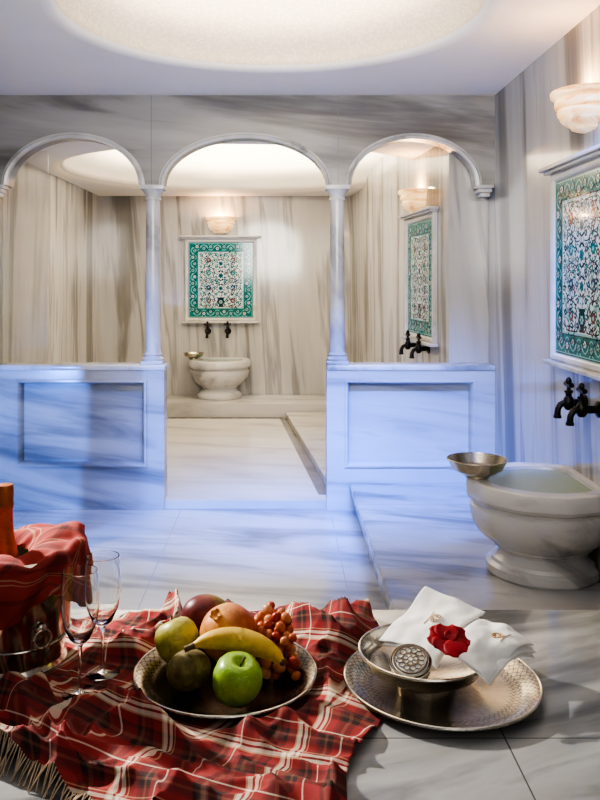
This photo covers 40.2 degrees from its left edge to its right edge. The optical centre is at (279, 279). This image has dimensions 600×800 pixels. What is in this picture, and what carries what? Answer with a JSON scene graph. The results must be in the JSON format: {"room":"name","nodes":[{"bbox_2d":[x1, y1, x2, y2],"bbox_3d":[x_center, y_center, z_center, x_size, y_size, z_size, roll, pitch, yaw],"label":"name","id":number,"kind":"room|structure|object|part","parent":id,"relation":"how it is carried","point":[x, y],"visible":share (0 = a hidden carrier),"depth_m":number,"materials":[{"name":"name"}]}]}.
{"room":"spa","nodes":[
{"label":"spa","id":0,"kind":"room"},
{"bbox_2d":[0,173,98,361],"bbox_3d":[-1.950,0.052,6.845,0.100,2.667,3.510,0,0,0],"label":"wall","id":1,"kind":"structure","parent":0,"point":[73,211],"depth_m":7.51,"materials":[{"name":"stone"}]},
{"bbox_2d":[2,151,47,361],"bbox_3d":[-1.742,0.228,5.606,0.315,2.217,0.012,0,0,0],"label":"wall","id":2,"kind":"structure","parent":1,"relation":"in","point":[25,205],"depth_m":5.60,"materials":[{"name":"beige stone"}]},
{"bbox_2d":[13,509,386,609],"bbox_3d":[-0.250,1.436,2.145,3.300,0.100,5.890,0,0,0],"label":"floor","id":3,"kind":"structure","parent":0,"point":[249,558],"depth_m":4.19,"materials":[{"name":"stone"}]},
{"bbox_2d":[0,95,494,509],"bbox_3d":[-0.242,0.126,5.010,3.075,2.520,0.176,0,0,0],"label":"arcade","id":4,"kind":"object","parent":3,"relation":"on","point":[74,435],"visible":0.93,"depth_m":4.94,"materials":[{"name":"white stone"}]},
{"bbox_3d":[-1.248,-0.732,4.941,0.867,0.319,0.038,0,0,0],"label":"arch moulding","id":5,"kind":"part","parent":4,"relation":"part of","materials":[{"name":"stone"}]},
{"bbox_3d":[-1.196,0.864,4.968,0.791,0.528,0.084,0,0,0],"label":"panel moulding","id":6,"kind":"part","parent":4,"relation":"part of","materials":[{"name":"stone"}]},
{"bbox_3d":[-0.211,-0.732,4.941,1.046,0.319,0.038,0,0,0],"label":"arch moulding","id":7,"kind":"part","parent":4,"relation":"part of","materials":[{"name":"stone"}]},
{"bbox_3d":[0.784,0.864,4.968,0.789,0.528,0.084,0,0,0],"label":"panel moulding","id":8,"kind":"part","parent":4,"relation":"part of","materials":[{"name":"stone"}]},
{"bbox_3d":[0.806,-0.729,4.941,0.826,0.314,0.038,0,0,0],"label":"arch moulding","id":9,"kind":"part","parent":4,"relation":"part of","materials":[{"name":"stone"}]},
{"bbox_2d":[0,610,599,799],"bbox_3d":[-0.241,1.111,1.395,3.068,0.550,1.390,0,0,0],"label":"marble ledge","id":10,"kind":"object","parent":3,"relation":"on","point":[553,753],"visible":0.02,"depth_m":1.46,"materials":[{"name":"white stone"}]},
{"bbox_2d":[0,588,382,799],"bbox_3d":[-0.244,0.783,1.633,1.001,0.104,0.865,0,0,0],"label":"cloth","id":11,"kind":"object","parent":10,"relation":"on","point":[111,742],"visible":0.75,"depth_m":1.47,"materials":[{"name":"red fabric"}]},
{"bbox_2d":[0,529,66,678],"bbox_3d":[-0.578,0.709,1.800,0.278,0.248,0.278,0,0,0],"label":"ice bucket","id":12,"kind":"object","parent":11,"relation":"on","point":[35,644],"visible":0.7,"depth_m":1.71,"materials":[{"name":"silver metal"}]},
{"bbox_2d":[0,483,19,557],"bbox_3d":[-0.603,0.633,1.800,0.074,0.372,0.074,0,0,0],"label":"champagne bottle","id":13,"kind":"object","parent":12,"relation":"in","point":[8,546],"visible":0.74,"depth_m":1.78,"materials":[{"name":"orange glass"}]},
{"bbox_3d":[-0.500,0.741,1.714,0.044,0.057,0.026,0,0,-42],"label":"ring handle","id":14,"kind":"part","parent":12,"relation":"part of","materials":[{"name":"silver metal"}]},
{"bbox_2d":[0,521,90,629],"bbox_3d":[-0.565,0.648,1.790,0.301,0.192,0.321,0,0,41],"label":"cloth","id":15,"kind":"object","parent":12,"relation":"on","point":[54,548],"visible":0.83,"depth_m":1.70,"materials":[{"name":"red fabric"}]},
{"bbox_2d":[60,564,99,699],"bbox_3d":[-0.402,0.708,1.648,0.077,0.249,0.077,0,0,24],"label":"champagne flute","id":16,"kind":"object","parent":11,"relation":"on","point":[79,594],"visible":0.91,"depth_m":1.62,"materials":[{"name":"clear glass"}]},
{"bbox_3d":[-0.402,0.780,1.648,0.012,0.092,0.012,0,0,0],"label":"stem","id":17,"kind":"part","parent":16,"relation":"part of","materials":[{"name":"clear glass"}]},
{"bbox_2d":[60,564,99,646],"bbox_3d":[-0.402,0.659,1.648,0.077,0.153,0.077,0,0,0],"label":"bowl","id":18,"kind":"object","parent":16,"relation":"on","point":[79,594],"depth_m":1.62,"materials":[{"name":"clear glass"}]},
{"bbox_2d":[85,550,120,680],"bbox_3d":[-0.375,0.708,1.735,0.077,0.249,0.077,0,0,-23],"label":"champagne flute","id":19,"kind":"object","parent":11,"relation":"on","point":[107,562],"visible":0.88,"depth_m":1.71,"materials":[{"name":"clear glass"}]},
{"bbox_3d":[-0.375,0.780,1.735,0.012,0.092,0.012,0,0,-23],"label":"stem","id":20,"kind":"part","parent":19,"relation":"part of","materials":[{"name":"clear glass"}]},
{"bbox_2d":[85,550,120,627],"bbox_3d":[-0.375,0.659,1.735,0.077,0.153,0.077,0,0,-23],"label":"bowl","id":21,"kind":"object","parent":19,"relation":"on","point":[107,562],"depth_m":1.71,"materials":[{"name":"clear glass"}]},
{"bbox_2d":[133,642,317,718],"bbox_3d":[-0.113,0.822,1.714,0.384,0.023,0.384,0,0,0],"label":"fruit platter","id":22,"kind":"object","parent":11,"relation":"on","point":[149,674],"visible":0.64,"depth_m":1.64,"materials":[{"name":"silver metal"}]},
{"bbox_2d":[154,615,198,663],"bbox_3d":[-0.221,0.779,1.771,0.098,0.099,0.095,0,0,23],"label":"apple","id":23,"kind":"object","parent":22,"relation":"on","point":[170,638],"visible":0.7,"depth_m":1.74,"materials":[{"name":"yellow food"}]},
{"bbox_2d":[166,649,210,691],"bbox_3d":[-0.183,0.787,1.657,0.096,0.078,0.078,0,0,-35],"label":"kiwi","id":24,"kind":"object","parent":22,"relation":"on","point":[188,671],"visible":0.94,"depth_m":1.63,"materials":[{"name":"food"}]},
{"bbox_2d":[183,627,285,665],"bbox_3d":[-0.090,0.736,1.660,0.208,0.065,0.058,0,0,4],"label":"banana","id":25,"kind":"object","parent":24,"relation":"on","point":[254,643],"visible":0.95,"depth_m":1.64,"materials":[{"name":"yellow food"}]},
{"bbox_3d":[-0.182,0.738,1.646,0.024,0.019,0.015,0,0,-23],"label":"stem","id":26,"kind":"part","parent":25,"relation":"part of","materials":[{"name":"brown food"}]},
{"bbox_2d":[181,594,225,631],"bbox_3d":[-0.166,0.762,1.863,0.121,0.094,0.090,0,0,-20],"label":"mango","id":27,"kind":"object","parent":22,"relation":"on","point":[197,607],"visible":0.45,"depth_m":1.83,"materials":[{"name":"red food"}]},
{"bbox_2d":[199,602,256,661],"bbox_3d":[-0.112,0.756,1.765,0.121,0.123,0.120,0,0,24],"label":"pomegranate","id":28,"kind":"object","parent":22,"relation":"on","point":[229,614],"visible":0.53,"depth_m":1.74,"materials":[{"name":"orange food"}]},
{"bbox_3d":[-0.135,0.710,1.734,0.026,0.018,0.026,-25,30,0],"label":"crown","id":29,"kind":"part","parent":28,"relation":"part of","materials":[{"name":"orange food"}]},
{"bbox_2d":[213,651,262,707],"bbox_3d":[-0.082,0.777,1.595,0.098,0.098,0.097,0,0,9],"label":"apple","id":30,"kind":"object","parent":22,"relation":"on","point":[237,675],"visible":1,"depth_m":1.56,"materials":[{"name":"green food"}]},
{"bbox_2d":[253,601,300,680],"bbox_3d":[-0.019,0.771,1.770,0.112,0.117,0.194,0,0,-13],"label":"grape bunch","id":31,"kind":"object","parent":22,"relation":"on","point":[280,632],"visible":0.65,"depth_m":1.74,"materials":[{"name":"food"}]},
{"bbox_2d":[343,650,543,731],"bbox_3d":[0.330,0.822,1.680,0.400,0.023,0.400,0,0,0],"label":"serving tray","id":32,"kind":"object","parent":10,"relation":"on","point":[517,692],"visible":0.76,"depth_m":1.62,"materials":[{"name":"silver metal"}]},
{"bbox_2d":[358,623,478,692],"bbox_3d":[0.298,0.796,1.700,0.272,0.065,0.272,0,0,0],"label":"bowl","id":33,"kind":"object","parent":32,"relation":"on","point":[451,674],"visible":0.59,"depth_m":1.68,"materials":[{"name":"silver metal"}]},
{"bbox_2d":[389,644,431,678],"bbox_3d":[0.259,0.761,1.620,0.082,0.055,0.083,0,0,-44],"label":"soap box","id":34,"kind":"object","parent":33,"relation":"on","point":[409,660],"visible":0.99,"depth_m":1.61,"materials":[{"name":"silver metal"}]},
{"bbox_2d":[379,586,484,668],"bbox_3d":[0.327,0.741,1.762,0.190,0.121,0.131,0,0,-29],"label":"folded towel","id":35,"kind":"object","parent":33,"relation":"in","point":[430,607],"visible":0.73,"depth_m":1.76,"materials":[{"name":"white fabric"}]},
{"bbox_2d":[458,619,536,684],"bbox_3d":[0.417,0.745,1.652,0.191,0.070,0.111,0,0,-42],"label":"folded towel","id":36,"kind":"object","parent":33,"relation":"on","point":[492,646],"visible":0.87,"depth_m":1.63,"materials":[{"name":"white fabric"}]},
{"bbox_2d":[426,623,470,657],"bbox_3d":[0.333,0.710,1.620,0.082,0.040,0.069,0,0,23],"label":"bloom","id":37,"kind":"object","parent":36,"relation":"on","point":[451,640],"visible":1,"depth_m":1.62,"materials":[{"name":"red plant"}]},
{"bbox_2d":[350,483,599,609],"bbox_3d":[0.857,1.304,3.519,0.873,0.163,2.838,0,0,0],"label":"platform","id":38,"kind":"object","parent":3,"relation":"on","point":[416,536],"visible":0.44,"depth_m":3.68,"materials":[{"name":"white stone"}]},
{"bbox_2d":[466,462,599,590],"bbox_3d":[1.037,1.028,3.450,0.511,0.390,0.642,0,0,0],"label":"basin","id":39,"kind":"object","parent":38,"relation":"on","point":[542,520],"visible":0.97,"depth_m":3.25,"materials":[{"name":"stone"}]},
{"bbox_2d":[446,452,507,479],"bbox_3d":[0.832,0.792,3.460,0.254,0.080,0.254,0,0,0],"label":"bowl","id":40,"kind":"object","parent":39,"relation":"on","point":[474,465],"visible":1,"depth_m":3.43,"materials":[{"name":"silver metal"}]},
{"bbox_2d":[99,196,349,394],"bbox_3d":[-0.300,0.052,8.650,3.400,2.667,0.100,0,0,0],"label":"wall","id":41,"kind":"structure","parent":0,"point":[288,348],"depth_m":8.60,"materials":[{"name":"beige stone"}]},
{"bbox_2d":[204,321,210,337],"bbox_3d":[-0.755,0.513,8.533,0.074,0.173,0.134,0,0,0],"label":"tap","id":42,"kind":"object","parent":41,"relation":"attached to","point":[207,330],"visible":1,"depth_m":8.52,"materials":[{"name":"brown metal"}]},
{"bbox_2d":[180,235,260,322],"bbox_3d":[-0.620,-0.006,8.564,0.850,0.915,0.072,0,0,0],"label":"tile panel","id":43,"kind":"object","parent":41,"relation":"attached to","point":[220,270],"visible":1,"depth_m":8.58,"materials":[{"name":"tile"}]},
{"bbox_3d":[-0.620,0.442,8.571,0.810,0.020,0.058,0,0,0],"label":"sill","id":44,"kind":"part","parent":43,"relation":"part of","materials":[{"name":"stone"}]},
{"bbox_3d":[-0.620,-0.448,8.564,0.850,0.032,0.072,0,0,0],"label":"cornice","id":45,"kind":"part","parent":43,"relation":"part of","materials":[{"name":"stone"}]},
{"bbox_2d":[206,216,235,232],"bbox_3d":[-0.620,-0.575,8.520,0.322,0.167,0.161,0,0,0],"label":"wall sconce","id":46,"kind":"object","parent":41,"relation":"attached to","point":[217,224],"visible":1,"depth_m":8.49,"materials":[{"name":"stone"}]},
{"bbox_2d":[224,321,230,337],"bbox_3d":[-0.545,0.513,8.533,0.074,0.173,0.134,0,0,0],"label":"tap","id":47,"kind":"object","parent":41,"relation":"attached to","point":[227,330],"visible":1,"depth_m":8.52,"materials":[{"name":"brown metal"}]},
{"bbox_2d":[40,141,434,195],"bbox_3d":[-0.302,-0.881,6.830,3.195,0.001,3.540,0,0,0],"label":"ceiling","id":48,"kind":"structure","parent":0,"point":[410,150],"depth_m":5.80,"materials":[{"name":"paint"}]},
{"bbox_2d":[165,419,326,508],"bbox_3d":[-0.300,1.411,6.835,3.400,0.150,3.730,0,0,0],"label":"floor","id":49,"kind":"structure","parent":0,"point":[212,463],"depth_m":5.84,"materials":[{"name":"stone"}]},
{"bbox_2d":[167,395,325,417],"bbox_3d":[-0.555,1.268,8.271,2.650,0.135,0.638,0,0,0],"label":"marble ledge","id":50,"kind":"object","parent":49,"relation":"on","point":[178,406],"visible":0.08,"depth_m":7.95,"materials":[{"name":"beige stone"}]},
{"bbox_2d":[188,357,250,399],"bbox_3d":[-0.620,1.006,8.342,0.642,0.390,0.511,0,0,0],"label":"basin","id":51,"kind":"object","parent":50,"relation":"on","point":[219,378],"visible":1,"depth_m":8.20,"materials":[{"name":"stone"}]},
{"bbox_2d":[183,352,203,358],"bbox_3d":[-0.885,0.778,8.410,0.216,0.065,0.216,0,0,0],"label":"bowl","id":52,"kind":"object","parent":51,"relation":"on","point":[192,355],"visible":1,"depth_m":8.35,"materials":[{"name":"gold metal"}]},
{"bbox_2d":[167,418,325,494],"bbox_3d":[-0.187,1.340,6.973,1.581,0.012,3.605,0,0,-37],"label":"trim","id":53,"kind":"structure","parent":49,"relation":"attached to","point":[316,479],"depth_m":6.23,"materials":[{"name":"grey stone"}]},
{"bbox_2d":[286,412,325,484],"bbox_3d":[0.542,1.308,6.532,0.717,0.055,2.900,0,0,-5],"label":"marble curb","id":54,"kind":"object","parent":49,"relation":"on","point":[309,428],"visible":0.29,"depth_m":6.84,"materials":[{"name":"beige stone"}]},
{"bbox_2d":[55,0,485,64],"bbox_3d":[-0.040,-1.255,3.470,1.778,0.226,1.778,0,0,0],"label":"ceiling","id":55,"kind":"structure","parent":0,"point":[246,32],"depth_m":4.05,"materials":[{"name":"paint"}]},
{"bbox_2d":[0,0,599,94],"bbox_3d":[-0.243,-1.114,2.080,3.075,0.001,5.760,0,0,0],"label":"ceiling","id":56,"kind":"structure","parent":0,"point":[38,57],"depth_m":4.34,"materials":[{"name":"paint"}]},
{"bbox_2d":[38,0,500,72],"bbox_3d":[-0.040,-1.128,3.470,1.890,0.028,1.890,0,0,0],"label":"trim","id":57,"kind":"structure","parent":56,"relation":"attached to","point":[50,8],"depth_m":4.05,"materials":[{"name":"paint"}]},
{"bbox_2d":[350,146,488,362],"bbox_3d":[1.067,0.052,6.851,0.665,2.667,3.498,0,0,0],"label":"wall","id":58,"kind":"structure","parent":0,"point":[377,235],"depth_m":5.80,"materials":[{"name":"stone"}]},
{"bbox_2d":[399,330,416,354],"bbox_3d":[0.915,0.444,5.854,0.134,0.173,0.074,0,0,-5],"label":"tap","id":59,"kind":"object","parent":58,"relation":"attached to","point":[408,344],"visible":0.9,"depth_m":5.84,"materials":[{"name":"brown metal"}]},
{"bbox_3d":[0.882,0.491,5.851,0.068,0.078,0.033,0,0,-5],"label":"spout","id":60,"kind":"part","parent":59,"relation":"part of","materials":[{"name":"brown metal"}]},
{"bbox_2d":[398,188,426,213],"bbox_3d":[0.910,-0.544,5.753,0.161,0.167,0.322,0,0,-5],"label":"wall sconce","id":61,"kind":"object","parent":58,"relation":"attached to","point":[413,199],"visible":0.86,"depth_m":5.65,"materials":[{"name":"stone"}]},
{"bbox_3d":[0.910,-0.573,5.753,0.161,0.111,0.322,0,0,-5],"label":"lamp shade","id":62,"kind":"part","parent":61,"relation":"part of","materials":[{"name":"beige glass"}]},
{"bbox_2d":[398,206,438,346],"bbox_3d":[0.958,-0.021,5.727,0.072,0.915,0.850,0,0,-5],"label":"tile panel","id":63,"kind":"object","parent":58,"relation":"attached to","point":[421,224],"visible":1,"depth_m":5.65,"materials":[{"name":"tile"}]},
{"bbox_3d":[0.957,-0.463,5.727,0.072,0.032,0.850,0,0,-5],"label":"cornice","id":64,"kind":"part","parent":63,"relation":"part of","materials":[{"name":"stone"}]},
{"bbox_3d":[0.964,0.426,5.727,0.058,0.020,0.810,0,0,-5],"label":"sill","id":65,"kind":"part","parent":63,"relation":"part of","materials":[{"name":"stone"}]},
{"bbox_2d":[409,333,429,358],"bbox_3d":[0.942,0.444,5.554,0.134,0.173,0.074,0,0,-5],"label":"tap","id":66,"kind":"object","parent":58,"relation":"attached to","point":[418,348],"visible":0.98,"depth_m":5.54,"materials":[{"name":"brown metal"}]},
{"bbox_3d":[0.909,0.491,5.551,0.068,0.078,0.033,0,0,-5],"label":"spout","id":67,"kind":"part","parent":66,"relation":"part of","materials":[{"name":"brown metal"}]},
{"bbox_2d":[489,5,599,583],"bbox_3d":[1.345,-0.014,2.145,0.100,2.800,5.890,0,0,0],"label":"wall","id":68,"kind":"structure","parent":0,"point":[530,137],"depth_m":4.22,"materials":[{"name":"stone"}]},
{"bbox_2d":[538,144,599,380],"bbox_3d":[1.259,-0.066,3.465,0.072,0.915,0.850,0,0,0],"label":"tile panel","id":69,"kind":"object","parent":68,"relation":"attached to","point":[574,179],"visible":1,"depth_m":3.53,"materials":[{"name":"tile"}]},
{"bbox_3d":[1.259,-0.507,3.465,0.072,0.032,0.850,0,0,0],"label":"cornice","id":70,"kind":"part","parent":69,"relation":"part of","materials":[{"name":"stone"}]},
{"bbox_3d":[1.266,0.382,3.465,0.058,0.020,0.810,0,0,0],"label":"sill","id":71,"kind":"part","parent":69,"relation":"part of","materials":[{"name":"stone"}]},
{"bbox_2d":[553,377,587,417],"bbox_3d":[1.228,0.498,3.480,0.134,0.173,0.075,0,0,0],"label":"tap","id":72,"kind":"object","parent":68,"relation":"attached to","point":[568,402],"visible":0.82,"depth_m":3.47,"materials":[{"name":"brown metal"}]},
{"bbox_3d":[1.195,0.546,3.480,0.068,0.078,0.033,0,0,0],"label":"spout","id":73,"kind":"part","parent":72,"relation":"part of","materials":[{"name":"brown metal"}]},
{"bbox_3d":[1.225,0.442,3.480,0.026,0.059,0.074,0,0,0],"label":"handle","id":74,"kind":"part","parent":72,"relation":"part of","materials":[{"name":"brown metal"}]},
{"bbox_2d":[550,82,599,132],"bbox_3d":[1.214,-0.705,3.420,0.161,0.167,0.322,0,0,0],"label":"wall sconce","id":75,"kind":"object","parent":68,"relation":"attached to","point":[577,106],"visible":1,"depth_m":3.33,"materials":[{"name":"stone"}]},
{"bbox_2d":[565,383,599,425],"bbox_3d":[1.228,0.503,3.330,0.134,0.173,0.075,0,0,0],"label":"tap","id":76,"kind":"object","parent":68,"relation":"attached to","point":[581,409],"visible":1,"depth_m":3.32,"materials":[{"name":"brown metal"}]},
{"bbox_3d":[1.195,0.551,3.330,0.068,0.078,0.033,0,0,0],"label":"spout","id":77,"kind":"part","parent":76,"relation":"part of","materials":[{"name":"brown metal"}]},
{"bbox_3d":[1.225,0.447,3.330,0.026,0.059,0.074,0,0,0],"label":"handle","id":78,"kind":"part","parent":76,"relation":"part of","materials":[{"name":"brown metal"}]}
]}

